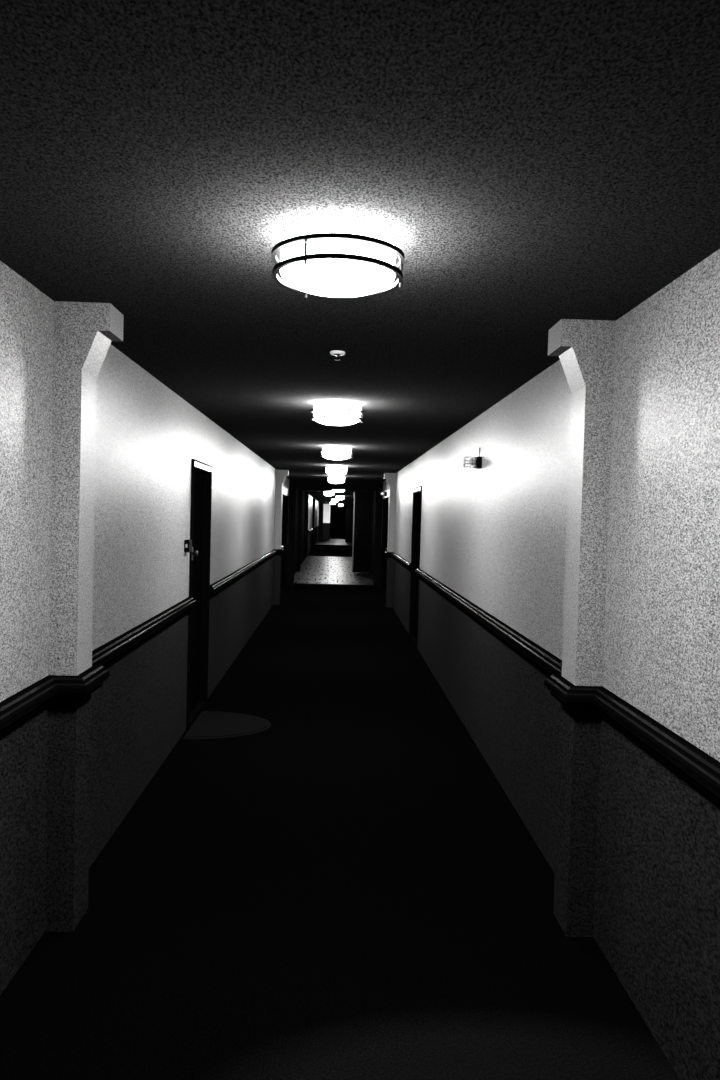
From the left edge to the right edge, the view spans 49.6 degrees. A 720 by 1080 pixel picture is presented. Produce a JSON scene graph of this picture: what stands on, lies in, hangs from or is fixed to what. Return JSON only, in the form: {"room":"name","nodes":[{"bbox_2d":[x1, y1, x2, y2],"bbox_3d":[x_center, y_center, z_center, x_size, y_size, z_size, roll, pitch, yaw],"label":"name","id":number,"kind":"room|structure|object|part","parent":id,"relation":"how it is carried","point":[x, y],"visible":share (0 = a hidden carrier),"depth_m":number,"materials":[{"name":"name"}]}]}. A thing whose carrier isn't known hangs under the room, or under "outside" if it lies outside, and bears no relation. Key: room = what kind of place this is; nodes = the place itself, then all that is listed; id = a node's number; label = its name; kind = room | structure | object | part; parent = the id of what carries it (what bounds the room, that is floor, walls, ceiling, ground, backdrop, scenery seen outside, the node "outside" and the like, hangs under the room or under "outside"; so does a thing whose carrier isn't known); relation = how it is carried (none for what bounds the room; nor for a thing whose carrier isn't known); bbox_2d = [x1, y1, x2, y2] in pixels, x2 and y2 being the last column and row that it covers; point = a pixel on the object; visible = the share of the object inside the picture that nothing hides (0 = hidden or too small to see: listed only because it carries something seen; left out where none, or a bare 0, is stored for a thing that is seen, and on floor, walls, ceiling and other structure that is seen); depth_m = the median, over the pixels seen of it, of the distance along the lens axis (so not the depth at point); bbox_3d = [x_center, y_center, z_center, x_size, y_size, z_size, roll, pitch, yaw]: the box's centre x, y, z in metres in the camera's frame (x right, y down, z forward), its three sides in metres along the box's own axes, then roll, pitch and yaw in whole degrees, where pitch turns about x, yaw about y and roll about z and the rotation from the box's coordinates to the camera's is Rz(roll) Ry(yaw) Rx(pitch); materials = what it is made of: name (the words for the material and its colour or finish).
{"room":"hotel corridor","nodes":[
{"label":"hotel corridor","id":0,"kind":"room"},
{"bbox_2d":[0,261,318,994],"bbox_3d":[-2.165,-0.624,31.845,0.160,2.440,68.200,1,2,-2],"label":"wall","id":1,"kind":"structure","parent":0,"point":[148,436],"depth_m":3.91,"materials":[{"name":"paint"}]},
{"bbox_2d":[45,301,123,931],"bbox_3d":[-1.094,0.310,3.102,0.213,2.440,0.185,1,2,-2],"label":"pilaster","id":2,"kind":"object","parent":1,"relation":"attached to","point":[84,332],"visible":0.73,"depth_m":3.02,"materials":[{"name":"paint"}]},
{"bbox_2d":[0,597,195,733],"bbox_3d":[-1.085,0.608,1.846,0.166,0.093,8.075,1,2,-2],"label":"handrail","id":3,"kind":"object","parent":1,"relation":"attached to","point":[27,701],"visible":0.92,"depth_m":3.00,"materials":[{"name":"black wood"}]},
{"bbox_2d":[184,540,191,551],"bbox_3d":[-1.256,0.044,5.697,0.038,0.090,0.103,1,2,-2],"label":"box","id":4,"kind":"object","parent":1,"relation":"attached to","point":[187,543],"visible":1,"depth_m":5.65,"materials":[{"name":"black plastic"}]},
{"bbox_2d":[186,459,212,729],"bbox_3d":[-1.342,0.398,6.333,0.185,2.047,0.910,1,2,-2],"label":"door","id":5,"kind":"structure","parent":1,"relation":"in","point":[201,473],"depth_m":6.58,"materials":[{"name":"black paint"}]},
{"bbox_3d":[-1.348,0.371,6.342,0.012,1.660,0.550,1,2,-2],"label":"panel moulding","id":6,"kind":"part","parent":5,"relation":"part of","materials":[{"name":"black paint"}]},
{"bbox_2d":[210,545,283,596],"bbox_3d":[-1.377,0.302,11.319,0.166,0.093,9.050,1,2,-2],"label":"handrail","id":7,"kind":"object","parent":1,"relation":"attached to","point":[227,580],"visible":0.94,"depth_m":8.71,"materials":[{"name":"black wood"}]},
{"bbox_2d":[273,470,288,604],"bbox_3d":[-1.434,-0.048,14.168,0.213,2.440,0.200,1,2,-2],"label":"pilaster","id":8,"kind":"object","parent":1,"relation":"attached to","point":[281,475],"visible":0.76,"depth_m":14.07,"materials":[{"name":"paint"}]},
{"bbox_2d":[280,494,288,594],"bbox_3d":[-1.683,0.060,16.782,0.146,2.047,1.890,1,2,-2],"label":"door","id":9,"kind":"structure","parent":1,"relation":"in","point":[285,499],"depth_m":17.51,"materials":[{"name":"black paint"}]},
{"bbox_3d":[-1.670,0.034,16.791,0.012,1.660,1.530,1,2,-2],"label":"panel moulding","id":10,"kind":"part","parent":9,"relation":"part of","materials":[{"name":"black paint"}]},
{"bbox_2d":[312,497,314,549],"bbox_3d":[-2.198,-0.782,36.844,0.081,2.440,1.000,1,2,-2],"label":"pier","id":11,"kind":"object","parent":1,"relation":"attached to","point":[313,515],"visible":0.86,"depth_m":36.36,"materials":[{"name":"black paint"}]},
{"bbox_2d":[318,502,323,540],"bbox_3d":[-2.504,-1.205,50.034,0.281,2.440,1.000,1,2,-2],"label":"pier","id":12,"kind":"object","parent":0,"point":[321,504],"visible":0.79,"depth_m":49.54,"materials":[{"name":"black paint"}]},
{"bbox_2d":[323,502,330,540],"bbox_3d":[-2.150,-1.202,50.245,0.440,2.440,0.600,1,2,-2],"label":"pier","id":13,"kind":"object","parent":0,"point":[326,509],"visible":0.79,"depth_m":49.94,"materials":[{"name":"white paint"}]},
{"bbox_2d":[287,479,382,587],"bbox_3d":[-0.580,-0.148,18.075,2.162,2.440,0.160,1,2,-2],"label":"doorway","id":14,"kind":"structure","parent":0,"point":[293,484],"depth_m":17.98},
{"bbox_2d":[330,505,345,534],"bbox_3d":[-2.055,-1.696,66.028,2.482,2.440,0.160,1,2,-2],"label":"wall","id":15,"kind":"structure","parent":0,"point":[343,508],"depth_m":65.95,"materials":[{"name":"black paint"}]},
{"bbox_2d":[330,508,340,534],"bbox_3d":[-2.155,-1.565,65.904,1.040,2.180,0.090,1,2,-2],"label":"door","id":16,"kind":"structure","parent":15,"relation":"in","point":[335,514],"depth_m":65.90,"materials":[{"name":"black paint"}]},
{"bbox_2d":[0,534,679,1079],"bbox_3d":[-1.036,0.688,31.842,2.482,0.120,68.360,1,2,-2],"label":"floor","id":17,"kind":"structure","parent":0,"point":[347,887],"depth_m":3.23,"materials":[{"name":"black carpet"}]},
{"bbox_2d":[183,711,270,739],"bbox_3d":[-0.992,1.434,6.052,0.600,0.012,0.800,1,2,-2],"label":"doormat","id":18,"kind":"object","parent":17,"relation":"on","point":[209,724],"visible":1,"depth_m":5.99,"materials":[{"name":"black fabric"}]},
{"bbox_2d":[345,502,353,541],"bbox_3d":[-0.654,-1.096,48.142,0.461,2.440,0.300,1,2,-2],"label":"pier","id":19,"kind":"object","parent":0,"point":[349,505],"visible":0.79,"depth_m":47.99,"materials":[{"name":"black paint"}]},
{"bbox_2d":[0,0,719,505],"bbox_3d":[-0.968,-1.870,31.762,2.482,0.120,68.360,1,2,-2],"label":"ceiling","id":20,"kind":"structure","parent":0,"point":[531,165],"depth_m":1.82,"materials":[{"name":"grey paint"}]},
{"bbox_2d":[324,491,334,495],"bbox_3d":[-1.039,-1.558,26.144,0.374,0.153,0.374,1,2,-2],"label":"ceiling lamp","id":21,"kind":"object","parent":20,"relation":"attached to","point":[327,493],"visible":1,"depth_m":26.01,"materials":[{"name":"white glass"}]},
{"bbox_2d":[320,445,352,459],"bbox_3d":[-0.269,-0.996,8.918,0.374,0.153,0.374,1,2,-2],"label":"ceiling lamp","id":22,"kind":"object","parent":20,"relation":"attached to","point":[335,452],"visible":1,"depth_m":8.79,"materials":[{"name":"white glass"}]},
{"bbox_2d":[325,465,347,474],"bbox_3d":[-0.375,-1.107,12.365,0.374,0.153,0.374,1,2,-2],"label":"ceiling lamp","id":23,"kind":"object","parent":20,"relation":"attached to","point":[330,469],"visible":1,"depth_m":12.24,"materials":[{"name":"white glass"}]},
{"bbox_2d":[327,475,345,482],"bbox_3d":[-0.476,-1.214,15.662,0.374,0.153,0.374,1,2,-2],"label":"ceiling lamp","id":24,"kind":"object","parent":20,"relation":"attached to","point":[332,478],"visible":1,"depth_m":15.53,"materials":[{"name":"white glass"}]},
{"bbox_2d":[310,400,363,424],"bbox_3d":[-0.162,-0.884,5.472,0.374,0.153,0.374,1,2,-2],"label":"ceiling lamp","id":25,"kind":"object","parent":20,"relation":"attached to","point":[330,412],"visible":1,"depth_m":5.34,"materials":[{"name":"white glass"}]},
{"bbox_2d":[330,350,344,360],"bbox_3d":[-0.108,-0.885,3.752,0.074,0.040,0.074,1,2,-2],"label":"sprinkler","id":26,"kind":"object","parent":20,"relation":"attached to","point":[335,353],"visible":1,"depth_m":3.74,"materials":[{"name":"white paint"}]},
{"bbox_2d":[271,215,404,297],"bbox_3d":[-0.062,-0.778,2.195,0.374,0.153,0.374,1,2,-2],"label":"ceiling lamp","id":27,"kind":"object","parent":20,"relation":"attached to","point":[338,256],"visible":1,"depth_m":2.08,"materials":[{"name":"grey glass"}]},
{"bbox_3d":[-0.141,-0.757,2.035,0.007,0.078,0.007,1,2,-24],"label":"post","id":28,"kind":"part","parent":27,"relation":"part of","materials":[{"name":"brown metal"}]},
{"bbox_3d":[0.116,-0.756,2.208,0.007,0.078,0.007,1,2,-24],"label":"post","id":29,"kind":"part","parent":27,"relation":"part of","materials":[{"name":"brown metal"}]},
{"bbox_2d":[371,249,719,1079],"bbox_3d":[0.695,0.003,14.386,0.160,2.440,33.100,1,2,-2],"label":"wall","id":30,"kind":"structure","parent":0,"point":[494,534],"depth_m":2.82,"materials":[{"name":"paint"}]},
{"bbox_2d":[297,489,373,572],"bbox_3d":[-0.718,-0.292,22.551,2.162,2.440,0.120,1,2,-2],"label":"door","id":31,"kind":"structure","parent":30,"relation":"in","point":[363,499],"depth_m":22.53,"materials":[{"name":"black paint"}]},
{"bbox_2d":[380,497,388,596],"bbox_3d":[0.591,0.119,16.854,0.146,2.047,1.890,1,2,-2],"label":"door","id":32,"kind":"structure","parent":30,"relation":"in","point":[385,500],"depth_m":17.58,"materials":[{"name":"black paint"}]},
{"bbox_3d":[0.578,0.092,16.863,0.012,1.660,1.530,1,2,-2],"label":"panel moulding","id":33,"kind":"part","parent":32,"relation":"part of","materials":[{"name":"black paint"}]},
{"bbox_2d":[384,473,395,607],"bbox_3d":[0.513,0.003,14.230,0.213,2.440,0.200,1,2,-2],"label":"pilaster","id":34,"kind":"object","parent":30,"relation":"attached to","point":[390,477],"visible":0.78,"depth_m":14.13,"materials":[{"name":"paint"}]},
{"bbox_2d":[384,548,410,569],"bbox_3d":[0.557,0.289,13.370,0.166,0.093,5.070,1,2,-2],"label":"handrail","id":35,"kind":"object","parent":30,"relation":"attached to","point":[407,564],"visible":0.91,"depth_m":12.49,"materials":[{"name":"black wood"}]},
{"bbox_2d":[409,486,421,647],"bbox_3d":[0.792,0.330,10.320,0.146,2.047,1.030,1,2,-2],"label":"door","id":36,"kind":"structure","parent":30,"relation":"in","point":[417,492],"depth_m":10.76,"materials":[{"name":"black paint"}]},
{"bbox_3d":[0.779,0.303,10.329,0.012,1.660,0.670,1,2,-2],"label":"panel moulding","id":37,"kind":"part","parent":36,"relation":"part of","materials":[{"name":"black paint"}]},
{"bbox_2d":[463,448,481,468],"bbox_3d":[0.838,-0.612,5.812,0.127,0.155,0.110,1,2,-2],"label":"fire alarm strobe","id":38,"kind":"object","parent":30,"relation":"attached to","point":[476,463],"visible":1,"depth_m":5.78,"materials":[{"name":"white plastic"}]},
{"bbox_2d":[415,569,719,802],"bbox_3d":[0.850,0.597,3.837,0.166,0.093,11.935,1,2,-2],"label":"handrail","id":39,"kind":"object","parent":30,"relation":"attached to","point":[693,763],"visible":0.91,"depth_m":2.88,"materials":[{"name":"black wood"}]},
{"bbox_2d":[548,319,615,936],"bbox_3d":[0.854,0.360,3.163,0.213,2.440,0.185,1,2,-2],"label":"pilaster","id":40,"kind":"object","parent":30,"relation":"attached to","point":[585,349],"visible":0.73,"depth_m":3.09,"materials":[{"name":"paint"}]}
]}

